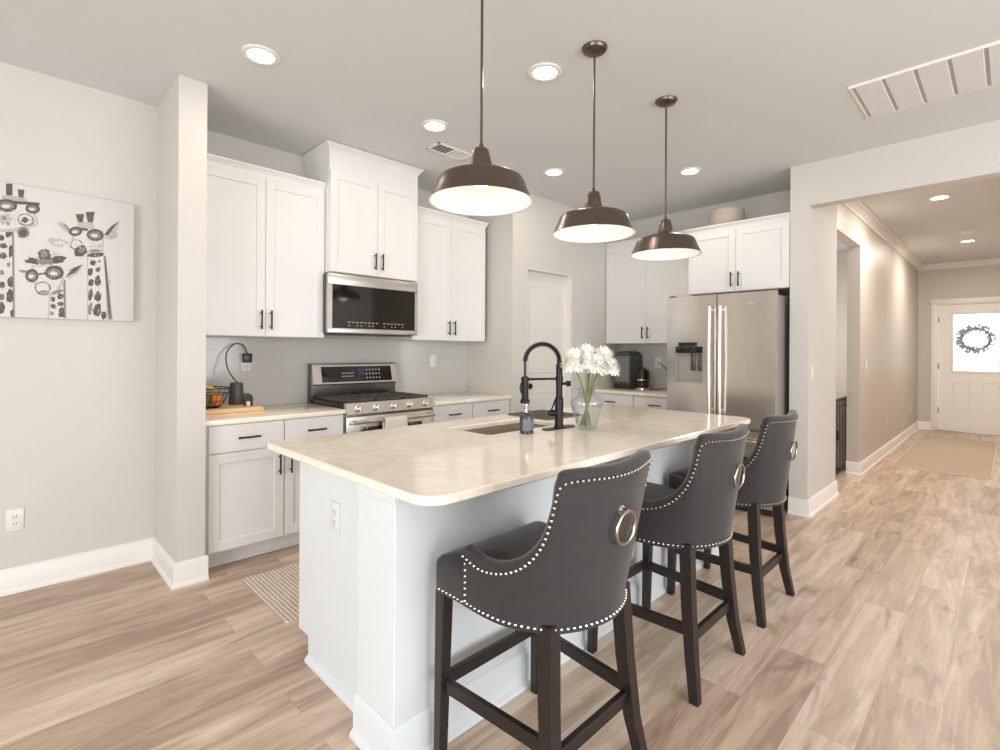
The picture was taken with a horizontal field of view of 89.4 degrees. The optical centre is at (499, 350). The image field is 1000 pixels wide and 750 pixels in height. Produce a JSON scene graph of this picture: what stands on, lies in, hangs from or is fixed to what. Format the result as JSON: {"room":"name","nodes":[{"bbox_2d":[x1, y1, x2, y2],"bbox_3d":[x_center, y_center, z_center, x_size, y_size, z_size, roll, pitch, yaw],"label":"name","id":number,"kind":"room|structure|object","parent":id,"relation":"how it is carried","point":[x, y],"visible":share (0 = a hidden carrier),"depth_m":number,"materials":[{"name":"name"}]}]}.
{"room":"kitchen","nodes":[
{"label":"kitchen","id":0,"kind":"room"},
{"bbox_2d":[0,62,157,569],"bbox_3d":[-4.035,-0.124,1.452,5.100,2.860,0.120,0,0,-45],"label":"wall","id":1,"kind":"structure","parent":0,"point":[78,397],"depth_m":2.93,"materials":[{"name":"beige paint"}]},
{"bbox_2d":[6,508,23,531],"bbox_3d":[-2.639,0.922,2.748,0.072,0.118,0.008,0,0,-45],"label":"outlet","id":2,"kind":"object","parent":1,"relation":"attached to","point":[14,518],"visible":1,"depth_m":2.75,"materials":[{"name":"white plastic"}]},
{"bbox_2d":[11,513,18,518],"bbox_3d":[-2.638,0.902,2.747,0.032,0.028,0.004,0,0,-45],"label":"socket","id":3,"kind":"object","parent":2,"relation":"attached to","point":[13,515],"depth_m":2.75,"materials":[{"name":"white plastic"}]},
{"bbox_2d":[11,521,18,526],"bbox_3d":[-2.638,0.942,2.747,0.032,0.028,0.004,0,0,-45],"label":"socket","id":4,"kind":"object","parent":2,"relation":"attached to","point":[13,523],"depth_m":2.75,"materials":[{"name":"white plastic"}]},
{"bbox_2d":[0,182,133,321],"bbox_3d":[-2.676,-0.538,2.680,1.196,0.718,0.040,0,0,-45],"label":"canvas","id":5,"kind":"object","parent":1,"relation":"attached to","point":[63,255],"visible":1,"depth_m":2.86,"materials":[{"name":"grey fabric"}]},
{"bbox_2d":[0,537,153,596],"bbox_3d":[-3.991,1.239,1.399,5.100,0.135,0.029,0,0,-45],"label":"baseboard","id":6,"kind":"structure","parent":1,"relation":"attached to","point":[13,580],"depth_m":2.91,"materials":[{"name":"white paint"}]},
{"bbox_2d":[155,74,207,562],"bbox_3d":[-2.034,-0.112,3.156,0.143,2.860,0.810,0,0,-45],"label":"wall","id":7,"kind":"structure","parent":0,"point":[182,112],"depth_m":2.89,"materials":[{"name":"beige paint"}]},
{"bbox_2d":[150,537,208,589],"bbox_3d":[-1.942,1.251,3.045,0.187,0.135,0.569,0,0,-45],"label":"baseboard","id":8,"kind":"structure","parent":7,"relation":"attached to","point":[175,575],"depth_m":2.88,"materials":[{"name":"white paint"}]},
{"bbox_2d":[207,130,466,338],"bbox_3d":[-1.273,-0.108,4.393,2.677,2.860,0.120,0,0,-45],"label":"wall","id":9,"kind":"structure","parent":0,"point":[218,144],"depth_m":3.79,"materials":[{"name":"beige paint"}]},
{"bbox_2d":[206,153,325,338],"bbox_3d":[-1.729,-0.673,3.577,0.872,1.155,0.394,0,0,-45],"label":"upper cabinet","id":10,"kind":"object","parent":9,"relation":"attached to","point":[266,226],"visible":0.84,"depth_m":3.46,"materials":[{"name":"white paint"}]},
{"bbox_2d":[206,337,466,405],"bbox_3d":[-1.265,0.160,4.312,2.575,0.535,0.008,0,0,-45],"label":"backsplash","id":11,"kind":"structure","parent":9,"relation":"attached to","point":[278,374],"depth_m":4.03,"materials":[{"name":"grey tile"}]},
{"bbox_2d":[241,355,250,371],"bbox_3d":[-1.865,0.095,3.709,0.072,0.118,0.008,0,0,-45],"label":"outlet","id":12,"kind":"object","parent":11,"relation":"attached to","point":[244,366],"visible":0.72,"depth_m":3.70,"materials":[{"name":"white plastic"}]},
{"bbox_2d":[430,355,435,366],"bbox_3d":[-0.648,0.101,4.909,0.072,0.118,0.010,0,0,-45],"label":"light switch","id":13,"kind":"object","parent":11,"relation":"attached to","point":[432,357],"visible":1,"depth_m":4.90,"materials":[{"name":"white plastic"}]},
{"bbox_2d":[301,140,423,281],"bbox_3d":[-1.110,-1.057,4.132,0.859,0.950,0.471,0,0,-45],"label":"upper cabinet","id":14,"kind":"object","parent":9,"relation":"attached to","point":[371,200],"visible":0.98,"depth_m":3.94,"materials":[{"name":"white paint"}]},
{"bbox_2d":[323,272,417,336],"bbox_3d":[-1.128,-0.346,4.131,0.794,0.451,0.432,0,0,-45],"label":"microwave","id":15,"kind":"object","parent":14,"relation":"attached to","point":[353,305],"visible":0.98,"depth_m":3.94,"materials":[{"name":"silver metal"}]},
{"bbox_2d":[389,206,488,341],"bbox_3d":[-0.546,-0.666,4.745,0.882,1.155,0.394,0,0,-45],"label":"upper cabinet","id":16,"kind":"object","parent":9,"relation":"attached to","point":[450,247],"visible":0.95,"depth_m":4.61,"materials":[{"name":"white paint"}]},
{"bbox_2d":[0,0,999,264],"bbox_3d":[2.469,-1.555,3.344,17.000,0.080,9.100,0,0,-45],"label":"ceiling","id":17,"kind":"structure","parent":0,"point":[760,87],"depth_m":2.83,"materials":[{"name":"paint"}]},
{"bbox_2d":[241,44,279,65],"bbox_3d":[-1.244,-1.532,2.628,0.184,0.010,0.184,0,0,-45],"label":"recessed light","id":18,"kind":"object","parent":17,"relation":"in","point":[258,54],"visible":1,"depth_m":2.62,"materials":[{"name":"white paint"}]},
{"bbox_2d":[421,119,448,131],"bbox_3d":[-0.443,-1.528,3.442,0.184,0.010,0.184,0,0,-45],"label":"recessed light","id":19,"kind":"object","parent":17,"relation":"in","point":[432,125],"visible":1,"depth_m":3.43,"materials":[{"name":"white plastic"}]},
{"bbox_2d":[426,142,471,160],"bbox_3d":[-0.382,-1.527,3.888,0.350,0.010,0.160,0,0,-45],"label":"ceiling vent","id":20,"kind":"object","parent":17,"relation":"in","point":[438,147],"visible":0.9,"depth_m":3.88,"materials":[{"name":"white metal"}]},
{"bbox_2d":[428,0,532,215],"bbox_3d":[-0.073,-1.060,2.009,0.416,0.942,0.416,0,0,-45],"label":"pendant lamp","id":21,"kind":"object","parent":17,"relation":"hanging from","point":[479,187],"visible":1,"depth_m":2.01,"materials":[{"name":"brown metal"}]},
{"bbox_2d":[528,62,561,81],"bbox_3d":[0.247,-1.524,2.773,0.184,0.010,0.184,0,0,-45],"label":"recessed light","id":22,"kind":"object","parent":17,"relation":"in","point":[541,72],"visible":1,"depth_m":2.76,"materials":[{"name":"white plastic"}]},
{"bbox_2d":[543,168,564,176],"bbox_3d":[0.462,-1.522,4.324,0.184,0.010,0.184,0,0,-45],"label":"recessed light","id":23,"kind":"object","parent":17,"relation":"in","point":[552,172],"visible":1,"depth_m":4.31,"materials":[{"name":"white plastic"}]},
{"bbox_2d":[552,40,635,242],"bbox_3d":[0.475,-1.056,2.551,0.416,0.942,0.416,0,0,-45],"label":"pendant lamp","id":24,"kind":"object","parent":17,"relation":"hanging from","point":[594,222],"visible":1,"depth_m":2.53,"materials":[{"name":"brown metal"}]},
{"bbox_2d":[630,95,701,260],"bbox_3d":[1.011,-1.053,3.081,0.416,0.942,0.416,0,0,-45],"label":"pendant lamp","id":25,"kind":"object","parent":17,"relation":"hanging from","point":[665,245],"visible":1,"depth_m":3.05,"materials":[{"name":"brown metal"}]},
{"bbox_2d":[678,167,701,175],"bbox_3d":[1.610,-1.516,4.280,0.184,0.010,0.184,0,0,-45],"label":"recessed light","id":26,"kind":"object","parent":17,"relation":"in","point":[688,171],"visible":1,"depth_m":4.27,"materials":[{"name":"white plastic"}]},
{"bbox_2d":[848,40,999,118],"bbox_3d":[2.603,-1.507,2.696,0.558,0.016,1.149,0,0,-45],"label":"ceiling vent","id":27,"kind":"object","parent":17,"relation":"in","point":[977,68],"visible":1,"depth_m":2.84,"materials":[{"name":"white metal"}]},
{"bbox_2d":[927,194,951,200],"bbox_3d":[4.316,-1.499,4.960,0.184,0.010,0.184,0,0,-45],"label":"recessed light","id":28,"kind":"object","parent":17,"relation":"in","point":[945,196],"visible":1,"depth_m":4.94,"materials":[{"name":"white paint"}]},
{"bbox_2d":[960,228,975,232],"bbox_3d":[5.788,-1.477,6.245,0.140,0.038,0.140,0,0,-45],"label":"smoke detector","id":29,"kind":"object","parent":17,"relation":"attached to","point":[969,230],"visible":1,"depth_m":6.20,"materials":[{"name":"white plastic"}]},
{"bbox_2d":[959,239,976,242],"bbox_3d":[6.364,-1.487,6.871,0.184,0.010,0.184,0,0,-45],"label":"recessed light","id":30,"kind":"object","parent":17,"relation":"in","point":[969,240],"visible":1,"depth_m":6.85,"materials":[{"name":"white"}]},
{"bbox_2d":[0,429,999,749],"bbox_3d":[2.451,1.375,3.344,17.000,0.060,9.100,0,0,-45],"label":"floor","id":31,"kind":"structure","parent":0,"point":[888,636],"depth_m":2.19,"materials":[{"name":"brown wood"}]},
{"bbox_2d":[242,562,298,622],"bbox_3d":[-0.509,1.323,3.413,2.115,0.009,0.640,0,0,-45],"label":"runner rug","id":32,"kind":"object","parent":31,"relation":"on","point":[278,589],"visible":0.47,"depth_m":2.78,"materials":[{"name":"beige fabric"}]},
{"bbox_2d":[206,414,342,567],"bbox_3d":[-1.625,0.883,3.494,0.863,0.875,0.671,0,0,-45],"label":"base cabinet","id":33,"kind":"object","parent":31,"relation":"on","point":[253,496],"visible":0.62,"depth_m":3.17,"materials":[{"name":"white paint"}]},
{"bbox_2d":[205,426,206,554],"bbox_3d":[-1.963,0.881,3.203,0.025,0.875,0.609,0,0,-45],"label":"trim","id":34,"kind":"structure","parent":33,"relation":"attached to","point":[206,426],"depth_m":2.99,"materials":[{"name":"white paint"}]},
{"bbox_2d":[206,403,345,425],"bbox_3d":[-1.632,0.429,3.486,0.892,0.030,0.650,0,0,-45],"label":"countertop","id":35,"kind":"structure","parent":33,"relation":"on","point":[294,410],"depth_m":3.38,"materials":[{"name":"beige stone"}]},
{"bbox_2d":[206,403,265,418],"bbox_3d":[-1.782,0.387,3.284,0.365,0.052,0.385,0,0,-45],"label":"cutting board","id":36,"kind":"object","parent":35,"relation":"on","point":[225,410],"visible":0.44,"depth_m":3.17,"materials":[{"name":"brown wood"}]},
{"bbox_2d":[206,386,229,408],"bbox_3d":[-1.825,0.296,3.175,0.230,0.127,0.230,0,0,-45],"label":"wire bowl","id":37,"kind":"object","parent":36,"relation":"on","point":[228,388],"visible":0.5,"depth_m":3.17,"materials":[{"name":"black metal"}]},
{"bbox_2d":[206,394,211,407],"bbox_3d":[-1.818,0.311,3.119,0.068,0.085,0.067,0,0,-45],"label":"avocado","id":38,"kind":"object","parent":37,"relation":"in","point":[208,398],"visible":0.45,"depth_m":3.11,"materials":[{"name":"green food"}]},
{"bbox_2d":[206,386,217,391],"bbox_3d":[-1.831,0.243,3.150,0.128,0.046,0.039,0,0,-35],"label":"banana","id":39,"kind":"object","parent":37,"relation":"in","point":[207,387],"visible":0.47,"depth_m":3.15,"materials":[{"name":"yellow food"}]},
{"bbox_2d":[211,395,222,405],"bbox_3d":[-1.779,0.313,3.171,0.076,0.072,0.075,0,0,-45],"label":"orange","id":40,"kind":"object","parent":37,"relation":"in","point":[214,397],"visible":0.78,"depth_m":3.15,"materials":[{"name":"orange food"}]},
{"bbox_2d":[225,343,252,404],"bbox_3d":[-1.822,0.155,3.526,0.171,0.418,0.373,0,0,-27],"label":"coffee grinder","id":41,"kind":"object","parent":36,"relation":"on","point":[236,392],"visible":0.94,"depth_m":3.38,"materials":[{"name":"grey plastic"}]},
{"bbox_2d":[243,399,253,405],"bbox_3d":[-1.644,0.339,3.298,0.060,0.046,0.028,0,0,-45],"label":"stand","id":42,"kind":"object","parent":36,"relation":"on","point":[246,402],"visible":1,"depth_m":3.29,"materials":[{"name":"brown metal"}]},
{"bbox_2d":[308,363,434,433],"bbox_3d":[-1.020,0.717,4.054,0.773,1.215,0.695,0,0,-45],"label":"range","id":43,"kind":"object","parent":31,"relation":"on","point":[367,393],"visible":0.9,"depth_m":4.03,"materials":[{"name":"silver metal"}]},
{"bbox_2d":[313,397,422,408],"bbox_3d":[-1.018,0.405,4.054,0.765,0.038,0.525,0,0,-45],"label":"cooktop","id":44,"kind":"object","parent":43,"relation":"in","point":[336,402],"depth_m":3.82,"materials":[{"name":"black metal"}]},
{"bbox_2d":[382,415,407,428],"bbox_3d":[-0.788,0.660,3.806,0.196,0.330,0.050,0,0,-45],"label":"towel","id":45,"kind":"object","parent":43,"relation":"hanging from","point":[393,421],"visible":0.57,"depth_m":3.78,"materials":[{"name":"white fabric"}]},
{"bbox_2d":[432,399,508,422],"bbox_3d":[-0.442,0.890,4.663,0.899,0.875,0.671,0,0,-45],"label":"base cabinet","id":46,"kind":"object","parent":31,"relation":"on","point":[450,412],"visible":0.19,"depth_m":4.42,"materials":[{"name":"white paint"}]},
{"bbox_2d":[424,391,510,405],"bbox_3d":[-0.440,0.436,4.664,0.901,0.030,0.650,0,0,-45],"label":"countertop","id":47,"kind":"structure","parent":46,"relation":"on","point":[452,397],"depth_m":4.59,"materials":[{"name":"beige stone"}]},
{"bbox_2d":[299,438,718,749],"bbox_3d":[0.283,0.895,2.770,2.592,0.874,0.869,0,0,-45],"label":"kitchen island","id":48,"kind":"object","parent":31,"relation":"on","point":[367,590],"visible":0.34,"depth_m":1.80,"materials":[{"name":"white paint"}]},
{"bbox_2d":[331,500,339,533],"bbox_3d":[-0.647,0.654,1.982,0.008,0.118,0.072,0,0,-45],"label":"outlet","id":49,"kind":"object","parent":48,"relation":"attached to","point":[335,507],"visible":1,"depth_m":1.98,"materials":[{"name":"white paint"}]},
{"bbox_2d":[267,403,750,505],"bbox_3d":[0.289,0.442,2.772,2.592,0.030,1.217,0,0,-45],"label":"island countertop","id":50,"kind":"structure","parent":48,"relation":"on","point":[438,463],"depth_m":2.18,"materials":[{"name":"beige stone"}]},
{"bbox_2d":[467,423,544,434],"bbox_3d":[0.044,0.552,2.862,0.636,0.192,0.361,0,0,-45],"label":"sink","id":51,"kind":"object","parent":50,"relation":"in","point":[511,427],"visible":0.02,"depth_m":3.04,"materials":[{"name":"metal"}]},
{"bbox_2d":[517,404,533,433],"bbox_3d":[0.135,0.350,2.603,0.072,0.151,0.079,0,0,-45],"label":"soap bottle","id":52,"kind":"object","parent":50,"relation":"on","point":[526,419],"visible":1,"depth_m":2.57,"materials":[{"name":"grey glass"}]},
{"bbox_2d":[508,410,581,419],"bbox_3d":[0.295,0.422,3.338,0.365,0.009,0.360,0,0,-45],"label":"drying mat","id":53,"kind":"object","parent":50,"relation":"on","point":[537,414],"visible":0.67,"depth_m":3.30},
{"bbox_2d":[519,342,574,430],"bbox_3d":[0.279,0.189,2.764,0.324,0.475,0.154,0,0,-16],"label":"faucet","id":54,"kind":"object","parent":50,"relation":"on","point":[558,412],"visible":1,"depth_m":2.76,"materials":[{"name":"black metal"}]},
{"bbox_3d":[0.473,0.316,2.749,0.183,0.221,0.183,0,0,-45],"label":"vase","id":55,"kind":"object","parent":50,"relation":"on","visible":0},
{"bbox_2d":[560,347,590,425],"bbox_3d":[0.405,0.197,2.698,0.181,0.428,0.159,0,0,5],"label":"flower","id":56,"kind":"object","parent":55,"relation":"in","point":[572,358],"visible":0.91,"depth_m":2.66,"materials":[{"name":"white plant"}]},
{"bbox_2d":[577,343,596,425],"bbox_3d":[0.473,0.185,2.760,0.164,0.451,0.162,0,0,-45],"label":"flower","id":57,"kind":"object","parent":55,"relation":"in","point":[585,347],"visible":0.17,"depth_m":2.73,"materials":[{"name":"white plant"}]},
{"bbox_2d":[579,351,597,405],"bbox_3d":[0.469,0.205,2.685,0.140,0.411,0.125,0,0,-45],"label":"flower","id":58,"kind":"object","parent":55,"relation":"in","point":[587,358],"visible":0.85,"depth_m":2.65,"materials":[{"name":"white plant"}]},
{"bbox_2d":[585,348,595,425],"bbox_3d":[0.499,0.195,2.816,0.150,0.432,0.134,0,0,-27],"label":"flower","id":59,"kind":"object","parent":55,"relation":"in","point":[592,348],"visible":0.06,"depth_m":2.74,"materials":[{"name":"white plant"}]},
{"bbox_2d":[583,353,607,425],"bbox_3d":[0.510,0.211,2.689,0.143,0.399,0.138,0,0,14],"label":"flower","id":60,"kind":"object","parent":55,"relation":"in","point":[598,358],"visible":0.76,"depth_m":2.66,"materials":[{"name":"white plant"}]},
{"bbox_2d":[581,346,614,425],"bbox_3d":[0.557,0.192,2.749,0.165,0.438,0.163,0,0,-45],"label":"flower","id":61,"kind":"object","parent":55,"relation":"in","point":[604,351],"visible":0.44,"depth_m":2.72,"materials":[{"name":"white plant"}]},
{"bbox_2d":[579,358,620,425],"bbox_3d":[0.551,0.225,2.745,0.217,0.375,0.115,0,0,32],"label":"flower","id":62,"kind":"object","parent":55,"relation":"in","point":[614,370],"visible":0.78,"depth_m":2.70,"materials":[{"name":"white plant"}]},
{"bbox_2d":[434,449,652,749],"bbox_3d":[0.161,0.822,1.619,0.531,1.019,0.566,0,0,-45],"label":"bar stool","id":63,"kind":"object","parent":31,"relation":"on","point":[567,573],"visible":1,"depth_m":1.43,"materials":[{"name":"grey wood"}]},
{"bbox_2d":[591,392,666,409],"bbox_3d":[1.574,0.902,5.467,0.646,0.875,1.034,0,0,-45],"label":"base cabinet","id":64,"kind":"object","parent":31,"relation":"on","point":[601,398],"visible":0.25,"depth_m":5.28,"materials":[{"name":"white paint"}]},
{"bbox_2d":[592,387,666,397],"bbox_3d":[1.578,0.448,5.468,0.625,0.030,1.040,0,0,-45],"label":"countertop","id":65,"kind":"structure","parent":64,"relation":"on","point":[661,392],"depth_m":5.34,"materials":[{"name":"beige stone"}]},
{"bbox_2d":[614,351,642,388],"bbox_3d":[1.476,0.220,5.811,0.269,0.425,0.208,0,0,-45],"label":"air fryer","id":66,"kind":"object","parent":65,"relation":"on","point":[629,362],"visible":0.86,"depth_m":5.71,"materials":[{"name":"grey plastic"}]},
{"bbox_2d":[636,362,666,389],"bbox_3d":[1.692,0.283,5.599,0.373,0.303,0.173,0,0,-6],"label":"electric kettle","id":67,"kind":"object","parent":65,"relation":"on","point":[643,375],"visible":0.92,"depth_m":5.54,"materials":[{"name":"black metal"}]},
{"bbox_2d":[587,424,748,707],"bbox_3d":[0.762,0.825,2.214,0.531,1.019,0.566,0,0,-45],"label":"bar stool","id":68,"kind":"object","parent":31,"relation":"on","point":[695,512],"visible":0.84,"depth_m":1.99,"materials":[{"name":"grey fabric"}]},
{"bbox_2d":[667,289,789,516],"bbox_3d":[2.151,0.423,4.635,0.960,1.840,0.921,0,0,-45],"label":"refrigerator","id":69,"kind":"object","parent":31,"relation":"on","point":[728,354],"visible":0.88,"depth_m":4.27,"materials":[{"name":"metal"}]},
{"bbox_2d":[667,410,798,628],"bbox_3d":[1.293,0.828,2.753,0.531,1.019,0.566,0,0,-45],"label":"bar stool","id":70,"kind":"object","parent":31,"relation":"on","point":[767,469],"visible":0.66,"depth_m":2.51,"materials":[{"name":"grey fabric"}]},
{"bbox_2d":[835,396,846,475],"bbox_3d":[3.570,0.931,5.452,0.850,0.840,0.190,0,0,-45],"label":"gate","id":71,"kind":"object","parent":31,"relation":"on","point":[840,414],"visible":0.52,"depth_m":5.50,"materials":[{"name":"black metal"}]},
{"bbox_2d":[889,435,997,479],"bbox_3d":[5.997,1.361,6.728,3.200,0.009,0.870,0,0,-45],"label":"rug","id":72,"kind":"object","parent":31,"relation":"on","point":[972,458],"visible":1,"depth_m":6.41,"materials":[{"name":"beige fabric"}]},
{"bbox_2d":[466,194,620,412],"bbox_3d":[0.547,-0.097,5.643,1.870,2.860,0.659,0,0,-45],"label":"wall","id":73,"kind":"structure","parent":0,"point":[515,242],"depth_m":4.99,"materials":[{"name":"beige paint"}]},
{"bbox_2d":[527,267,571,410],"bbox_3d":[0.468,0.263,5.188,0.710,2.140,0.116,0,0,-45],"label":"door","id":74,"kind":"structure","parent":73,"relation":"in","point":[549,293],"depth_m":5.22,"materials":[{"name":"paint"}]},
{"bbox_2d":[621,190,789,296],"bbox_3d":[2.151,-0.087,5.436,0.120,2.860,2.130,0,0,-45],"label":"wall","id":75,"kind":"structure","parent":0,"point":[779,202],"depth_m":5.33,"materials":[{"name":"beige paint"}]},
{"bbox_2d":[620,344,666,388],"bbox_3d":[1.812,0.178,5.685,0.008,0.535,1.059,0,0,-45],"label":"backsplash","id":76,"kind":"structure","parent":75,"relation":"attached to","point":[658,376],"depth_m":5.75,"materials":[{"name":"grey tile"}]},
{"bbox_2d":[655,358,660,367],"bbox_3d":[1.785,0.141,5.702,0.008,0.118,0.072,0,0,-45],"label":"outlet","id":77,"kind":"object","parent":76,"relation":"attached to","point":[657,365],"visible":1,"depth_m":5.70,"materials":[{"name":"white plastic"}]},
{"bbox_2d":[606,230,690,343],"bbox_3d":[1.691,-0.650,5.564,0.356,1.150,1.044,0,0,-45],"label":"upper cabinet","id":78,"kind":"object","parent":75,"relation":"attached to","point":[637,291],"visible":0.63,"depth_m":5.55,"materials":[{"name":"white paint"}]},
{"bbox_2d":[685,212,789,295],"bbox_3d":[2.300,-0.834,4.718,0.681,0.620,0.899,0,0,-45],"label":"upper cabinet","id":79,"kind":"object","parent":75,"relation":"attached to","point":[748,255],"visible":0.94,"depth_m":4.46,"materials":[{"name":"white paint"}]},
{"bbox_2d":[709,206,744,225],"bbox_3d":[2.139,-1.233,4.771,0.314,0.194,0.314,0,0,-45],"label":"rattan basket","id":80,"kind":"object","parent":79,"relation":"on","point":[727,214],"visible":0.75,"depth_m":4.64,"materials":[{"name":"beige wicker"}]},
{"bbox_2d":[836,249,846,441],"bbox_3d":[3.785,-0.077,6.428,3.580,2.860,1.277,0,0,-45],"label":"wall","id":81,"kind":"structure","parent":0,"point":[841,296],"depth_m":7.52,"materials":[{"name":"beige paint"}]},
{"bbox_2d":[789,163,917,499],"bbox_3d":[4.866,-0.071,6.525,6.805,2.860,0.137,0,0,-45],"label":"wall","id":82,"kind":"structure","parent":0,"point":[882,286],"depth_m":5.29,"materials":[{"name":"paint"}]},
{"bbox_2d":[811,366,813,379],"bbox_3d":[2.578,0.185,4.162,0.072,0.118,0.010,0,0,-45],"label":"light switch","id":83,"kind":"object","parent":82,"relation":"attached to","point":[812,367],"visible":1,"depth_m":4.15,"materials":[{"name":"white plastic"}]},
{"bbox_2d":[787,480,838,517],"bbox_3d":[2.772,1.279,4.444,0.969,0.135,0.166,0,0,-45],"label":"baseboard","id":84,"kind":"structure","parent":82,"relation":"attached to","point":[808,508],"depth_m":4.17,"materials":[{"name":"white paint"}]},
{"bbox_2d":[845,421,918,475],"bbox_3d":[5.570,1.296,7.197,4.849,0.135,0.149,0,0,-45],"label":"baseboard","id":85,"kind":"structure","parent":82,"relation":"attached to","point":[853,468],"depth_m":6.20,"materials":[{"name":"white paint"}]},
{"bbox_2d":[842,200,923,270],"bbox_3d":[4.995,-1.455,6.489,6.685,0.090,0.085,0,0,-45],"label":"trim","id":86,"kind":"structure","parent":82,"relation":"attached to","point":[858,208],"depth_m":6.11,"materials":[{"name":"white paint"}]},
{"bbox_2d":[809,120,999,207],"bbox_3d":[3.248,-1.339,3.415,0.120,0.343,2.003,0,0,-45],"label":"wall header","id":87,"kind":"structure","parent":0,"point":[972,153],"depth_m":3.63,"materials":[{"name":"beige paint"}]},
{"bbox_2d":[917,264,999,421],"bbox_3d":[7.622,-0.055,8.677,0.140,2.860,3.570,0,0,-45],"label":"wall","id":88,"kind":"structure","parent":0,"point":[973,281],"depth_m":8.70,"materials":[{"name":"paint"}]},
{"bbox_2d":[918,421,929,429],"bbox_3d":[7.378,1.306,8.795,0.029,0.135,0.178,0,0,-45],"label":"baseboard","id":89,"kind":"structure","parent":88,"relation":"attached to","point":[921,424],"depth_m":8.79,"materials":[{"name":"white paint"}]},
{"bbox_2d":[919,258,999,270],"bbox_3d":[8.016,-1.438,8.126,0.085,0.090,2.003,0,0,-45],"label":"trim","id":90,"kind":"structure","parent":88,"relation":"attached to","point":[993,261],"depth_m":8.44,"materials":[{"name":"white paint"}]},
{"bbox_2d":[930,296,999,429],"bbox_3d":[7.895,0.252,8.379,0.148,2.250,1.130,0,0,-45],"label":"trim","id":91,"kind":"structure","parent":88,"relation":"attached to","point":[935,304],"depth_m":8.69,"materials":[{"name":"white paint"}]},
{"bbox_2d":[937,429,999,435],"bbox_3d":[7.887,1.366,8.379,0.150,0.022,0.950,0,0,-45],"label":"threshold","id":92,"kind":"object","parent":88,"relation":"attached to","point":[948,430],"depth_m":8.40,"materials":[{"name":"wood"}]},
{"bbox_2d":[938,303,999,433],"bbox_3d":[7.884,0.287,8.375,0.059,2.120,0.948,0,0,-45],"label":"door","id":93,"kind":"structure","parent":88,"relation":"in","point":[967,400],"depth_m":8.47,"materials":[{"name":"white paint"}]},
{"bbox_2d":[955,315,996,353],"bbox_3d":[7.841,-0.259,8.327,0.079,0.655,0.503,0,0,-45],"label":"wreath","id":94,"kind":"object","parent":93,"relation":"hanging from","point":[962,332],"visible":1,"depth_m":8.33,"materials":[{"name":"green plant"}]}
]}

